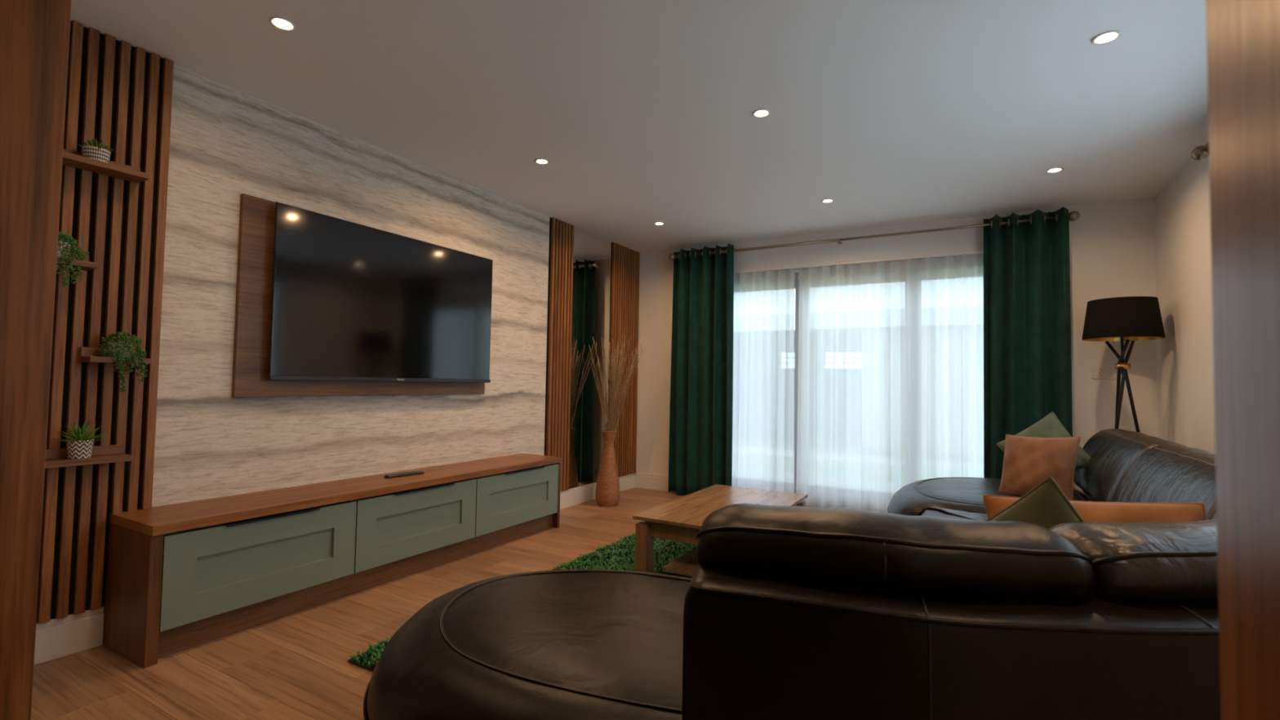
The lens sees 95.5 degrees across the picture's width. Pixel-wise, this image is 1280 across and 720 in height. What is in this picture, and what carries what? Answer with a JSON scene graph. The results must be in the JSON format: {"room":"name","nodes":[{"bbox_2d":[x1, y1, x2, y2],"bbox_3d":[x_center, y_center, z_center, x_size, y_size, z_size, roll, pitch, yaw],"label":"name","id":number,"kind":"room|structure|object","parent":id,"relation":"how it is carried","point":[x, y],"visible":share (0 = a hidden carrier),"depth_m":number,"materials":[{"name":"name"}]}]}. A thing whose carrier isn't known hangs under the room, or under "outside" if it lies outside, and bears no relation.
{"room":"living room","nodes":[
{"label":"living room","id":0,"kind":"room"},
{"bbox_2d":[66,439,93,459],"bbox_3d":[-2.085,0.332,2.163,0.074,0.068,0.074,0,-3,30],"label":"pot","id":1,"kind":"object","parent":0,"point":[77,450],"depth_m":2.14,"materials":[{"name":"white ceramic"}]},
{"bbox_2d":[81,145,111,163],"bbox_3d":[-2.069,-0.774,2.210,0.082,0.052,0.082,0,-3,30],"label":"pot","id":2,"kind":"object","parent":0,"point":[98,153],"depth_m":2.18,"materials":[{"name":"white wicker"}]},
{"bbox_2d":[102,63,549,613],"bbox_3d":[-1.764,-0.048,3.038,0.123,2.400,7.038,0,-3,30],"label":"wall","id":3,"kind":"structure","parent":0,"point":[226,142],"depth_m":2.97,"materials":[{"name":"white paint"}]},
{"bbox_2d":[36,20,173,623],"bbox_3d":[-2.182,-0.164,2.151,0.030,2.249,0.664,0,-3,30],"label":"panel","id":4,"kind":"object","parent":3,"relation":"attached to","point":[119,94],"visible":0.59,"depth_m":2.28,"materials":[{"name":"brown wood"}]},
{"bbox_2d":[57,253,97,271],"bbox_3d":[-2.124,-0.375,2.118,0.104,0.058,0.196,0,-3,30],"label":"wall shelf","id":5,"kind":"object","parent":4,"relation":"attached to","point":[87,265],"visible":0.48,"depth_m":2.15,"materials":[{"name":"brown wood"}]},
{"bbox_2d":[56,231,89,287],"bbox_3d":[-2.101,-0.364,2.112,0.128,0.210,0.155,-1,-3,40],"label":"trailing plant","id":6,"kind":"object","parent":5,"relation":"on","point":[64,241],"visible":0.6,"depth_m":2.10,"materials":[{"name":"green plant"}]},
{"bbox_2d":[44,444,133,468],"bbox_3d":[-2.118,0.357,2.123,0.104,0.058,0.392,0,-3,30],"label":"wall shelf","id":7,"kind":"object","parent":4,"relation":"attached to","point":[58,457],"visible":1,"depth_m":2.17,"materials":[{"name":"brown wood"}]},
{"bbox_2d":[52,420,109,459],"bbox_3d":[-2.088,0.293,2.159,0.156,0.144,0.164,1,-2,1],"label":"potted succulent","id":8,"kind":"object","parent":7,"relation":"on","point":[80,446],"visible":0.99,"depth_m":2.15,"materials":[{"name":"green plant"}]},
{"bbox_2d":[62,147,149,182],"bbox_3d":[-2.098,-0.757,2.169,0.104,0.058,0.398,0,-3,30],"label":"wall shelf","id":9,"kind":"object","parent":4,"relation":"attached to","point":[72,158],"visible":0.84,"depth_m":2.22,"materials":[{"name":"brown wood"}]},
{"bbox_2d":[75,137,112,163],"bbox_3d":[-2.069,-0.797,2.204,0.119,0.096,0.112,0,-3,30],"label":"potted succulent","id":10,"kind":"object","parent":9,"relation":"on","point":[95,151],"visible":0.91,"depth_m":2.19,"materials":[{"name":"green plant"}]},
{"bbox_2d":[79,346,151,364],"bbox_3d":[-2.041,-0.017,2.263,0.104,0.058,0.184,0,-3,30],"label":"wall shelf","id":11,"kind":"object","parent":4,"relation":"attached to","point":[87,354],"visible":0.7,"depth_m":2.21,"materials":[{"name":"brown wood"}]},
{"bbox_2d":[97,331,148,391],"bbox_3d":[-2.014,0.004,2.269,0.132,0.235,0.151,0,-3,30],"label":"trailing plant","id":12,"kind":"object","parent":11,"relation":"on","point":[122,345],"visible":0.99,"depth_m":2.24,"materials":[{"name":"green plant"}]},
{"bbox_2d":[34,473,635,665],"bbox_3d":[-1.212,1.120,3.865,0.018,0.150,4.718,0,-3,30],"label":"baseboard","id":13,"kind":"structure","parent":3,"relation":"attached to","point":[55,638],"depth_m":2.22,"materials":[{"name":"beige"}]},
{"bbox_2d":[231,193,484,397],"bbox_3d":[-1.479,-0.270,3.390,0.026,0.950,1.589,0,-3,30],"label":"backboard","id":14,"kind":"object","parent":3,"relation":"attached to","point":[257,215],"visible":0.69,"depth_m":2.78,"materials":[{"name":"brown wood"}]},
{"bbox_2d":[267,201,493,382],"bbox_3d":[-1.412,-0.302,3.420,0.058,0.858,1.460,0,-3,30],"label":"television","id":15,"kind":"object","parent":14,"relation":"attached to","point":[351,301],"visible":1,"depth_m":3.24,"materials":[{"name":"black glass"}]},
{"bbox_2d":[544,217,573,492],"bbox_3d":[-0.670,-0.034,4.818,0.030,2.249,0.301,0,-3,30],"label":"panel","id":16,"kind":"object","parent":3,"relation":"attached to","point":[561,250],"visible":0.77,"depth_m":4.80,"materials":[{"name":"brown wood"}]},
{"bbox_2d":[568,226,611,488],"bbox_3d":[-0.451,-0.014,5.221,0.013,2.244,0.612,0,-3,30],"label":"wall mirror","id":17,"kind":"object","parent":3,"relation":"attached to","point":[592,253],"visible":0.86,"depth_m":5.19,"materials":[{"name":"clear mirror"}]},
{"bbox_2d":[608,242,639,476],"bbox_3d":[-0.162,0.009,5.713,0.030,2.249,0.525,0,-3,30],"label":"panel","id":18,"kind":"object","parent":3,"relation":"attached to","point":[624,261],"visible":0.8,"depth_m":5.73,"materials":[{"name":"brown wood"}]},
{"bbox_2d":[31,487,817,719],"bbox_3d":[0.073,1.170,2.006,4.326,0.050,7.158,0,-3,30],"label":"floor","id":19,"kind":"structure","parent":0,"point":[295,666],"depth_m":2.17,"materials":[{"name":"brown wood"}]},
{"bbox_2d":[102,500,356,667],"bbox_3d":[-1.743,0.898,2.557,0.379,0.474,0.822,0,-3,30],"label":"base cabinet","id":20,"kind":"object","parent":19,"relation":"on","point":[155,584],"visible":0.9,"depth_m":2.30,"materials":[{"name":"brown wood"}]},
{"bbox_2d":[109,453,562,536],"bbox_3d":[-1.336,0.677,3.274,0.380,0.036,2.451,0,-3,30],"label":"countertop","id":21,"kind":"structure","parent":20,"relation":"on","point":[175,517],"depth_m":2.70,"materials":[{"name":"brown wood"}]},
{"bbox_2d":[383,470,424,478],"bbox_3d":[-1.344,0.650,3.319,0.044,0.019,0.229,-1,-3,38],"label":"remote control","id":22,"kind":"object","parent":21,"relation":"on","point":[418,472],"visible":1,"depth_m":3.29,"materials":[{"name":"black plastic"}]},
{"bbox_2d":[157,514,552,658],"bbox_3d":[-1.231,1.113,3.204,0.018,0.112,2.389,0,-3,30],"label":"plinth","id":23,"kind":"object","parent":19,"relation":"on","point":[171,641],"visible":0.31,"depth_m":2.73,"materials":[{"name":"brown wood"}]},
{"bbox_2d":[353,478,476,573],"bbox_3d":[-1.335,0.876,3.259,0.363,0.361,0.790,0,-3,30],"label":"base cabinet","id":24,"kind":"object","parent":19,"relation":"on","point":[390,527],"visible":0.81,"depth_m":3.13,"materials":[{"name":"green wood"}]},
{"bbox_2d":[473,462,560,537],"bbox_3d":[-0.942,0.967,3.969,0.379,0.474,0.831,0,-3,30],"label":"base cabinet","id":25,"kind":"object","parent":19,"relation":"on","point":[508,499],"visible":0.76,"depth_m":3.85,"materials":[{"name":"green wood"}]},
{"bbox_2d":[347,533,697,671],"bbox_3d":[0.175,1.158,2.788,1.667,0.038,2.384,0,-3,30],"label":"shag rug","id":26,"kind":"object","parent":19,"relation":"on","point":[620,555],"visible":0.08,"depth_m":3.42,"materials":[{"name":"green fabric"}]},
{"bbox_2d":[632,484,808,577],"bbox_3d":[0.541,1.045,3.541,0.664,0.334,1.199,0,-3,30],"label":"coffee table","id":27,"kind":"object","parent":26,"relation":"on","point":[681,519],"visible":0.48,"depth_m":3.25,"materials":[{"name":"brown wood"}]},
{"bbox_2d":[662,546,697,577],"bbox_3d":[0.539,1.147,3.537,0.324,0.020,1.139,0,-3,30],"label":"shelf","id":28,"kind":"object","parent":27,"relation":"attached to","point":[686,564],"depth_m":3.16,"materials":[{"name":"brown wood"}]},
{"bbox_2d":[595,430,620,506],"bbox_3d":[-0.276,0.938,5.059,0.216,0.639,0.216,0,-2,15],"label":"wicker vase","id":29,"kind":"object","parent":19,"relation":"on","point":[607,494],"visible":0.99,"depth_m":4.99,"materials":[{"name":"brown wicker"}]},
{"bbox_2d":[591,364,605,431],"bbox_3d":[-0.346,0.405,5.012,0.184,0.758,0.037,3,-3,-34],"label":"stick","id":30,"kind":"object","parent":29,"relation":"in","point":[591,364],"visible":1,"depth_m":5.02,"materials":[{"name":"brown plant"}]},
{"bbox_2d":[588,344,608,426],"bbox_3d":[-0.351,0.329,5.025,0.242,0.912,0.028,3,-3,-35],"label":"stick","id":31,"kind":"object","parent":29,"relation":"in","point":[588,344],"visible":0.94,"depth_m":5.00,"materials":[{"name":"beige plant"}]},
{"bbox_2d":[591,357,607,431],"bbox_3d":[-0.337,0.383,4.980,0.016,0.801,0.259,-1,-3,38],"label":"stick","id":32,"kind":"object","parent":29,"relation":"in","point":[591,357],"visible":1,"depth_m":4.98,"materials":[{"name":"beige plant"}]},
{"bbox_2d":[592,337,607,415],"bbox_3d":[-0.331,0.291,5.070,0.187,0.991,0.037,1,-2,-1],"label":"stick","id":33,"kind":"object","parent":29,"relation":"in","point":[593,337],"visible":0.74,"depth_m":5.08,"materials":[{"name":"beige plant"}]},
{"bbox_2d":[593,341,608,431],"bbox_3d":[-0.334,0.312,5.024,0.184,0.946,0.021,2,-3,-34],"label":"stick","id":34,"kind":"object","parent":29,"relation":"in","point":[593,341],"visible":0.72,"depth_m":5.03,"materials":[{"name":"beige plant"}]},
{"bbox_2d":[597,360,606,431],"bbox_3d":[-0.325,0.395,5.017,0.015,0.780,0.186,0,-3,30],"label":"stick","id":35,"kind":"object","parent":29,"relation":"in","point":[597,361],"visible":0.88,"depth_m":5.02,"materials":[{"name":"beige plant"}]},
{"bbox_2d":[598,357,608,431],"bbox_3d":[-0.314,0.377,4.981,0.035,0.812,0.210,0,-3,30],"label":"stick","id":36,"kind":"object","parent":29,"relation":"in","point":[598,357],"visible":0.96,"depth_m":4.98,"materials":[{"name":"beige plant"}]},
{"bbox_2d":[600,337,608,408],"bbox_3d":[-0.294,0.300,5.018,0.029,0.971,0.182,0,-2,25],"label":"stick","id":37,"kind":"object","parent":29,"relation":"in","point":[601,338],"visible":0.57,"depth_m":4.99,"materials":[{"name":"beige plant"}]},
{"bbox_2d":[604,339,606,410],"bbox_3d":[-0.298,0.302,5.081,0.053,0.970,0.022,1,-2,-7],"label":"stick","id":38,"kind":"object","parent":29,"relation":"in","point":[604,340],"visible":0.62,"depth_m":5.09,"materials":[{"name":"beige plant"}]},
{"bbox_2d":[602,353,608,425],"bbox_3d":[-0.291,0.352,4.951,0.033,0.862,0.276,1,-2,10],"label":"stick","id":39,"kind":"object","parent":29,"relation":"in","point":[602,353],"visible":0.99,"depth_m":4.94,"materials":[{"name":"beige plant"}]},
{"bbox_2d":[603,339,608,428],"bbox_3d":[-0.287,0.311,4.941,0.015,0.943,0.304,1,-2,11],"label":"stick","id":40,"kind":"object","parent":29,"relation":"in","point":[603,340],"visible":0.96,"depth_m":4.94,"materials":[{"name":"beige plant"}]},
{"bbox_2d":[606,357,608,422],"bbox_3d":[-0.276,0.382,5.002,0.023,0.806,0.136,1,-2,6],"label":"stick","id":41,"kind":"object","parent":29,"relation":"in","point":[606,357],"visible":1,"depth_m":5.00,"materials":[{"name":"beige plant"}]},
{"bbox_2d":[608,345,610,395],"bbox_3d":[-0.271,0.306,5.122,0.023,0.967,0.062,1,-2,-11],"label":"stick","id":42,"kind":"object","parent":29,"relation":"in","point":[609,345],"visible":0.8,"depth_m":5.12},
{"bbox_2d":[607,342,613,426],"bbox_3d":[-0.263,0.298,5.114,0.023,0.983,0.103,0,-2,13],"label":"stick","id":43,"kind":"object","parent":29,"relation":"in","point":[612,343],"visible":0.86,"depth_m":5.14,"materials":[{"name":"beige plant"}]},
{"bbox_2d":[608,358,612,404],"bbox_3d":[-0.270,0.316,5.090,0.021,0.944,0.050,0,-3,30],"label":"stick","id":44,"kind":"object","parent":29,"relation":"in","point":[611,358],"visible":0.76,"depth_m":5.09,"materials":[{"name":"beige plant"}]},
{"bbox_2d":[608,361,614,431],"bbox_3d":[-0.258,0.396,4.988,0.045,0.779,0.197,2,-2,-17],"label":"stick","id":45,"kind":"object","parent":29,"relation":"in","point":[612,362],"visible":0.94,"depth_m":4.97,"materials":[{"name":"beige plant"}]},
{"bbox_2d":[608,347,614,413],"bbox_3d":[-0.259,0.340,5.086,0.054,0.897,0.044,0,-3,30],"label":"stick","id":46,"kind":"object","parent":29,"relation":"in","point":[614,348],"visible":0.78,"depth_m":5.08,"materials":[{"name":"beige plant"}]},
{"bbox_2d":[608,355,614,430],"bbox_3d":[-0.244,0.377,5.075,0.028,0.823,0.055,0,-3,30],"label":"stick","id":47,"kind":"object","parent":29,"relation":"in","point":[614,356],"visible":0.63,"depth_m":5.08,"materials":[{"name":"beige plant"}]},
{"bbox_2d":[608,340,618,423],"bbox_3d":[-0.236,0.310,4.967,0.027,0.948,0.261,2,-2,-23],"label":"stick","id":48,"kind":"object","parent":29,"relation":"in","point":[618,340],"visible":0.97,"depth_m":4.97,"materials":[{"name":"beige plant"}]},
{"bbox_2d":[612,367,617,431],"bbox_3d":[-0.218,0.425,4.988,0.034,0.722,0.215,1,-2,-8],"label":"stick","id":49,"kind":"object","parent":29,"relation":"in","point":[615,367],"visible":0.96,"depth_m":4.97,"materials":[{"name":"brown plant"}]},
{"bbox_2d":[608,368,621,431],"bbox_3d":[-0.227,0.427,5.016,0.017,0.719,0.176,3,-3,-39],"label":"stick","id":50,"kind":"object","parent":29,"relation":"in","point":[620,369],"visible":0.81,"depth_m":5.01,"materials":[{"name":"brown plant"}]},
{"bbox_2d":[608,348,622,431],"bbox_3d":[-0.225,0.345,4.939,0.034,0.876,0.278,2,-2,-22],"label":"stick","id":51,"kind":"object","parent":29,"relation":"in","point":[621,348],"visible":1,"depth_m":4.95,"materials":[{"name":"beige plant"}]},
{"bbox_2d":[612,343,618,392],"bbox_3d":[-0.245,0.320,5.167,0.018,0.943,0.221,0,-2,19],"label":"stick","id":52,"kind":"object","parent":29,"relation":"in","point":[618,344],"visible":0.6,"depth_m":5.23,"materials":[{"name":"beige plant"}]},
{"bbox_2d":[609,333,622,431],"bbox_3d":[-0.204,0.278,5.024,0.151,1.017,0.022,-1,-3,44],"label":"stick","id":53,"kind":"object","parent":29,"relation":"in","point":[622,333],"visible":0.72,"depth_m":5.01,"materials":[{"name":"beige plant"}]},
{"bbox_2d":[610,343,625,417],"bbox_3d":[-0.206,0.321,5.081,0.146,0.937,0.023,1,-2,11],"label":"stick","id":54,"kind":"object","parent":29,"relation":"in","point":[624,344],"visible":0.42,"depth_m":5.08,"materials":[{"name":"beige plant"}]},
{"bbox_2d":[610,335,626,431],"bbox_3d":[-0.193,0.293,4.946,0.039,0.982,0.323,2,-2,-22],"label":"stick","id":55,"kind":"object","parent":29,"relation":"in","point":[625,335],"visible":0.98,"depth_m":4.94,"materials":[{"name":"beige plant"}]},
{"bbox_2d":[613,353,622,408],"bbox_3d":[-0.215,0.359,5.159,0.027,0.866,0.199,0,-3,30],"label":"stick","id":56,"kind":"object","parent":29,"relation":"in","point":[622,353],"visible":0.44,"depth_m":5.17,"materials":[{"name":"beige plant"}]},
{"bbox_2d":[613,355,626,424],"bbox_3d":[-0.184,0.371,5.030,0.197,0.832,0.030,-1,-3,41],"label":"stick","id":57,"kind":"object","parent":29,"relation":"in","point":[626,355],"visible":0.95,"depth_m":5.02,"materials":[{"name":"beige plant"}]},
{"bbox_2d":[610,351,633,431],"bbox_3d":[-0.162,0.354,5.021,0.240,0.868,0.028,0,-3,30],"label":"stick","id":58,"kind":"object","parent":29,"relation":"in","point":[633,351],"visible":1,"depth_m":5.02,"materials":[{"name":"beige plant"}]},
{"bbox_2d":[613,333,631,417],"bbox_3d":[-0.168,0.285,5.002,0.033,1.004,0.279,3,-3,-39],"label":"stick","id":59,"kind":"object","parent":29,"relation":"in","point":[631,334],"visible":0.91,"depth_m":5.00,"materials":[{"name":"beige plant"}]},
{"bbox_2d":[613,366,634,420],"bbox_3d":[-0.171,0.418,5.090,0.236,0.744,0.019,1,-2,-5],"label":"stick","id":60,"kind":"object","parent":29,"relation":"in","point":[633,366],"visible":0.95,"depth_m":5.09,"materials":[{"name":"beige plant"}]},
{"bbox_2d":[614,364,633,428],"bbox_3d":[-0.157,0.412,5.145,0.232,0.761,0.019,3,-3,-35],"label":"stick","id":61,"kind":"object","parent":29,"relation":"in","point":[633,364],"visible":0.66,"depth_m":5.14,"materials":[{"name":"beige plant"}]},
{"bbox_2d":[613,343,640,426],"bbox_3d":[-0.136,0.318,5.112,0.277,0.947,0.026,1,-2,-9],"label":"stick","id":62,"kind":"object","parent":29,"relation":"in","point":[640,344],"visible":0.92,"depth_m":5.12,"materials":[{"name":"beige plant"}]},
{"bbox_2d":[613,338,640,429],"bbox_3d":[-0.134,0.301,5.071,0.260,0.979,0.044,1,-2,6],"label":"stick","id":63,"kind":"object","parent":29,"relation":"in","point":[640,339],"visible":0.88,"depth_m":5.08,"materials":[{"name":"beige plant"}]},
{"bbox_2d":[613,338,642,426],"bbox_3d":[-0.130,0.297,5.070,0.304,0.986,0.030,0,-2,16],"label":"stick","id":64,"kind":"object","parent":29,"relation":"in","point":[642,339],"visible":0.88,"depth_m":5.06,"materials":[{"name":"beige plant"}]},
{"bbox_2d":[615,349,640,431],"bbox_3d":[-0.114,0.333,5.154,0.282,0.921,0.018,2,-2,-26],"label":"stick","id":65,"kind":"object","parent":29,"relation":"in","point":[640,349],"visible":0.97,"depth_m":5.15,"materials":[{"name":"beige plant"}]},
{"bbox_2d":[614,339,648,431],"bbox_3d":[-0.094,0.303,5.105,0.330,0.978,0.040,2,-2,-14],"label":"stick","id":66,"kind":"object","parent":29,"relation":"in","point":[647,340],"visible":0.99,"depth_m":5.12,"materials":[{"name":"beige plant"}]},
{"bbox_2d":[363,428,1221,719],"bbox_3d":[1.376,0.756,2.258,4.289,0.842,1.987,3,-3,-41],"label":"sofa","id":67,"kind":"object","parent":19,"relation":"on","point":[926,607],"visible":0.84,"depth_m":0.95,"materials":[{"name":"leather"}]},
{"bbox_2d":[696,502,1095,598],"bbox_3d":[0.441,0.465,1.089,0.653,0.383,0.426,0,-3,30],"label":"cushion","id":68,"kind":"object","parent":67,"relation":"on","point":[802,552],"depth_m":0.95,"materials":[{"name":"leather"}]},
{"bbox_2d":[917,506,988,520],"bbox_3d":[1.612,0.897,2.366,0.949,0.377,0.983,0,-3,30],"label":"seat cushion","id":69,"kind":"object","parent":67,"relation":"on","point":[931,511],"depth_m":2.74,"materials":[{"name":"leather"}]},
{"bbox_2d":[985,475,1084,528],"bbox_3d":[0.820,0.492,1.208,0.493,0.496,0.157,-1,-3,37],"label":"cushion","id":70,"kind":"object","parent":67,"relation":"on","point":[1046,505],"visible":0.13,"depth_m":1.21,"materials":[{"name":"green fabric"}]},
{"bbox_2d":[998,434,1080,500],"bbox_3d":[2.212,0.609,3.237,0.220,0.390,0.388,3,-3,-37],"label":"cushion","id":71,"kind":"object","parent":67,"relation":"on","point":[1028,461],"visible":0.71,"depth_m":3.19,"materials":[{"name":"orange fabric"}]},
{"bbox_2d":[996,411,1090,472],"bbox_3d":[2.423,0.557,3.488,0.503,0.497,0.164,-1,-3,39],"label":"cushion","id":72,"kind":"object","parent":67,"relation":"on","point":[1049,426],"visible":0.4,"depth_m":3.47,"materials":[{"name":"green fabric"}]},
{"bbox_2d":[982,494,1205,522],"bbox_3d":[1.354,0.571,1.734,0.568,0.324,0.203,0,-3,30],"label":"cushion","id":73,"kind":"object","parent":67,"relation":"on","point":[1089,511],"visible":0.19,"depth_m":1.70,"materials":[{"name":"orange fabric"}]},
{"bbox_2d":[1073,428,1185,502],"bbox_3d":[2.592,0.581,3.114,0.330,0.383,1.174,0,-3,30],"label":"cushion","id":74,"kind":"object","parent":67,"relation":"on","point":[1113,452],"depth_m":2.97,"materials":[{"name":"leather"}]},
{"bbox_2d":[1050,511,1218,599],"bbox_3d":[1.290,0.484,1.244,1.319,0.380,0.455,2,-3,-31],"label":"cushion","id":75,"kind":"object","parent":67,"relation":"on","point":[1164,560],"depth_m":0.91,"materials":[{"name":"leather"}]},
{"bbox_2d":[1114,444,1216,519],"bbox_3d":[2.030,0.534,2.122,0.334,0.385,1.110,0,-3,30],"label":"cushion","id":76,"kind":"object","parent":67,"relation":"on","point":[1163,473],"depth_m":2.16,"materials":[{"name":"leather"}]},
{"bbox_2d":[1081,296,1165,432],"bbox_3d":[3.111,0.439,3.739,0.416,1.654,0.419,0,-3,30],"label":"floor lamp","id":77,"kind":"object","parent":19,"relation":"on","point":[1127,319],"visible":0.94,"depth_m":3.67,"materials":[{"name":"black"}]},
{"bbox_2d":[70,0,1208,253],"bbox_3d":[0.115,-1.303,2.103,4.326,0.100,7.158,0,-3,30],"label":"ceiling","id":78,"kind":"structure","parent":0,"point":[640,112],"depth_m":2.68,"materials":[{"name":"white paint"}]},
{"bbox_2d":[269,16,295,31],"bbox_3d":[-1.352,-1.271,2.198,0.086,0.006,0.086,0,-3,30],"label":"recessed light","id":79,"kind":"object","parent":78,"relation":"in","point":[281,23],"visible":1,"depth_m":2.19,"materials":[{"name":"white plastic"}]},
{"bbox_2d":[534,158,549,164],"bbox_3d":[-0.596,-1.206,3.532,0.086,0.006,0.086,0,-3,30],"label":"recessed light","id":80,"kind":"object","parent":78,"relation":"in","point":[540,161],"visible":1,"depth_m":3.52,"materials":[{"name":"white plastic"}]},
{"bbox_2d":[653,222,664,225],"bbox_3d":[0.161,-1.141,4.866,0.086,0.006,0.086,0,-3,30],"label":"recessed light","id":81,"kind":"object","parent":78,"relation":"in","point":[655,223],"visible":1,"depth_m":4.86,"materials":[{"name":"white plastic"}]},
{"bbox_2d":[752,108,770,117],"bbox_3d":[0.597,-1.212,2.856,0.086,0.006,0.086,0,-3,30],"label":"recessed light","id":82,"kind":"object","parent":78,"relation":"in","point":[762,113],"visible":1,"depth_m":2.85,"materials":[{"name":"white plastic"}]},
{"bbox_2d":[821,198,834,203],"bbox_3d":[1.354,-1.147,4.190,0.086,0.006,0.086,0,-3,30],"label":"recessed light","id":83,"kind":"object","parent":78,"relation":"in","point":[828,200],"visible":1,"depth_m":4.19,"materials":[{"name":"white plastic"}]},
{"bbox_2d":[1045,167,1063,173],"bbox_3d":[2.518,-1.153,3.530,0.086,0.006,0.086,0,-3,30],"label":"recessed light","id":84,"kind":"object","parent":78,"relation":"in","point":[1054,170],"visible":1,"depth_m":3.52,"materials":[{"name":"white plastic"}]},
{"bbox_2d":[1091,30,1120,44],"bbox_3d":[1.762,-1.218,2.196,0.086,0.006,0.086,0,-3,30],"label":"recessed light","id":85,"kind":"object","parent":78,"relation":"in","point":[1107,37],"visible":1,"depth_m":2.19,"materials":[{"name":"white plastic"}]},
{"bbox_2d":[635,197,1158,492],"bbox_3d":[1.851,0.092,5.030,4.206,2.400,0.240,0,-3,30],"label":"wall","id":86,"kind":"structure","parent":0,"point":[1112,244],"depth_m":4.20,"materials":[{"name":"white paint"}]},
{"bbox_2d":[635,472,675,492],"bbox_3d":[1.716,1.211,4.904,4.046,0.150,0.018,0,-3,30],"label":"baseboard","id":87,"kind":"structure","parent":86,"relation":"attached to","point":[646,481],"depth_m":5.80,"materials":[{"name":"beige"}]},
{"bbox_2d":[794,272,799,493],"bbox_3d":[1.881,0.243,5.047,2.760,2.100,0.130,0,-3,30],"label":"window","id":88,"kind":"structure","parent":86,"relation":"in","point":[796,282],"depth_m":5.29,"materials":[{"name":"grey plastic"}]},
{"bbox_2d":[733,250,983,273],"bbox_3d":[1.810,-0.827,4.931,2.720,0.025,0.050,0,-3,30],"label":"track","id":89,"kind":"object","parent":86,"relation":"attached to","point":[979,251],"visible":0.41,"depth_m":4.86,"materials":[{"name":"white plastic"}]},
{"bbox_2d":[731,268,795,493],"bbox_3d":[1.026,0.231,5.316,0.788,2.084,0.064,0,-3,30],"label":"sheer curtain","id":90,"kind":"object","parent":89,"relation":"hanging from","point":[763,415],"visible":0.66,"depth_m":5.26,"materials":[{"name":"white fabric"}]},
{"bbox_2d":[795,253,983,512],"bbox_3d":[2.097,0.226,4.706,1.649,2.084,0.059,0,-3,30],"label":"sheer curtain","id":91,"kind":"object","parent":89,"relation":"hanging from","point":[891,384],"visible":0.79,"depth_m":4.75,"materials":[{"name":"white fabric"}]},
{"bbox_2d":[668,210,1079,260],"bbox_3d":[1.712,-1.009,4.928,3.237,0.072,0.164,0,-3,30],"label":"pole","id":92,"kind":"object","parent":86,"relation":"attached to","point":[1073,215],"visible":0.94,"depth_m":4.76,"materials":[{"name":"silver metal"}]},
{"bbox_2d":[668,243,733,495],"bbox_3d":[0.569,0.103,5.464,0.648,2.344,0.132,0,-3,30],"label":"curtain","id":93,"kind":"object","parent":92,"relation":"hanging from","point":[701,410],"visible":0.97,"depth_m":5.46,"materials":[{"name":"green fabric"}]},
{"bbox_2d":[983,206,1072,479],"bbox_3d":[2.794,0.092,4.204,0.541,2.344,0.121,0,-3,30],"label":"curtain","id":94,"kind":"object","parent":92,"relation":"hanging from","point":[1028,357],"visible":0.64,"depth_m":4.22,"materials":[{"name":"green fabric"}]},
{"bbox_2d":[1091,366,1116,379],"bbox_3d":[3.266,0.092,4.083,0.146,0.086,0.010,0,-3,30],"label":"wall socket","id":95,"kind":"object","parent":86,"relation":"attached to","point":[1097,372],"visible":0.8,"depth_m":4.08,"materials":[{"name":"white plastic"}]},
{"bbox_2d":[1154,155,1215,453],"bbox_3d":[1.864,-0.068,0.912,0.120,2.400,6.918,0,-3,30],"label":"wall","id":96,"kind":"structure","parent":0,"point":[1183,243],"depth_m":3.42,"materials":[{"name":"white paint"}]},
{"bbox_2d":[1191,141,1208,159],"bbox_3d":[2.273,-1.104,1.889,0.119,0.072,2.492,0,-3,30],"label":"pole","id":97,"kind":"object","parent":96,"relation":"attached to","point":[1202,152],"visible":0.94,"depth_m":2.93,"materials":[{"name":"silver metal"}]},
{"bbox_2d":[1204,149,1208,155],"bbox_3d":[2.812,-1.032,2.886,0.013,0.021,0.014,0,-3,30],"label":"cup","id":98,"kind":"object","parent":97,"relation":"on","point":[1206,151],"depth_m":2.88,"materials":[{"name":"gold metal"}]},
{"bbox_3d":[-0.615,-0.115,0.803,4.086,2.400,0.120,0,-3,30],"label":"wall","id":99,"kind":"structure","parent":0,"visible":0},
{"bbox_2d":[0,0,71,719],"bbox_3d":[-1.278,0.024,1.165,0.028,2.128,0.132,0,-3,30],"label":"trim","id":100,"kind":"structure","parent":99,"relation":"attached to","point":[34,34],"depth_m":1.18,"materials":[{"name":"brown wood"}]},
{"bbox_2d":[1205,0,1279,719],"bbox_3d":[0.306,0.016,0.267,0.028,2.128,0.132,0,-3,30],"label":"trim","id":101,"kind":"structure","parent":99,"relation":"attached to","point":[1243,36],"depth_m":0.29,"materials":[{"name":"brown wood"}]},
{"bbox_3d":[12.572,2.328,23.116,55.000,0.050,37.232,0,-3,30],"label":"lawn","id":102,"kind":"structure","parent":0,"visible":0},
{"bbox_2d":[794,313,795,373],"bbox_3d":[5.672,0.329,12.382,11.000,2.870,3.860,0,-3,30],"label":"brick outbuilding","id":103,"kind":"object","parent":102,"relation":"on","point":[794,313],"visible":0.06,"depth_m":15.01,"materials":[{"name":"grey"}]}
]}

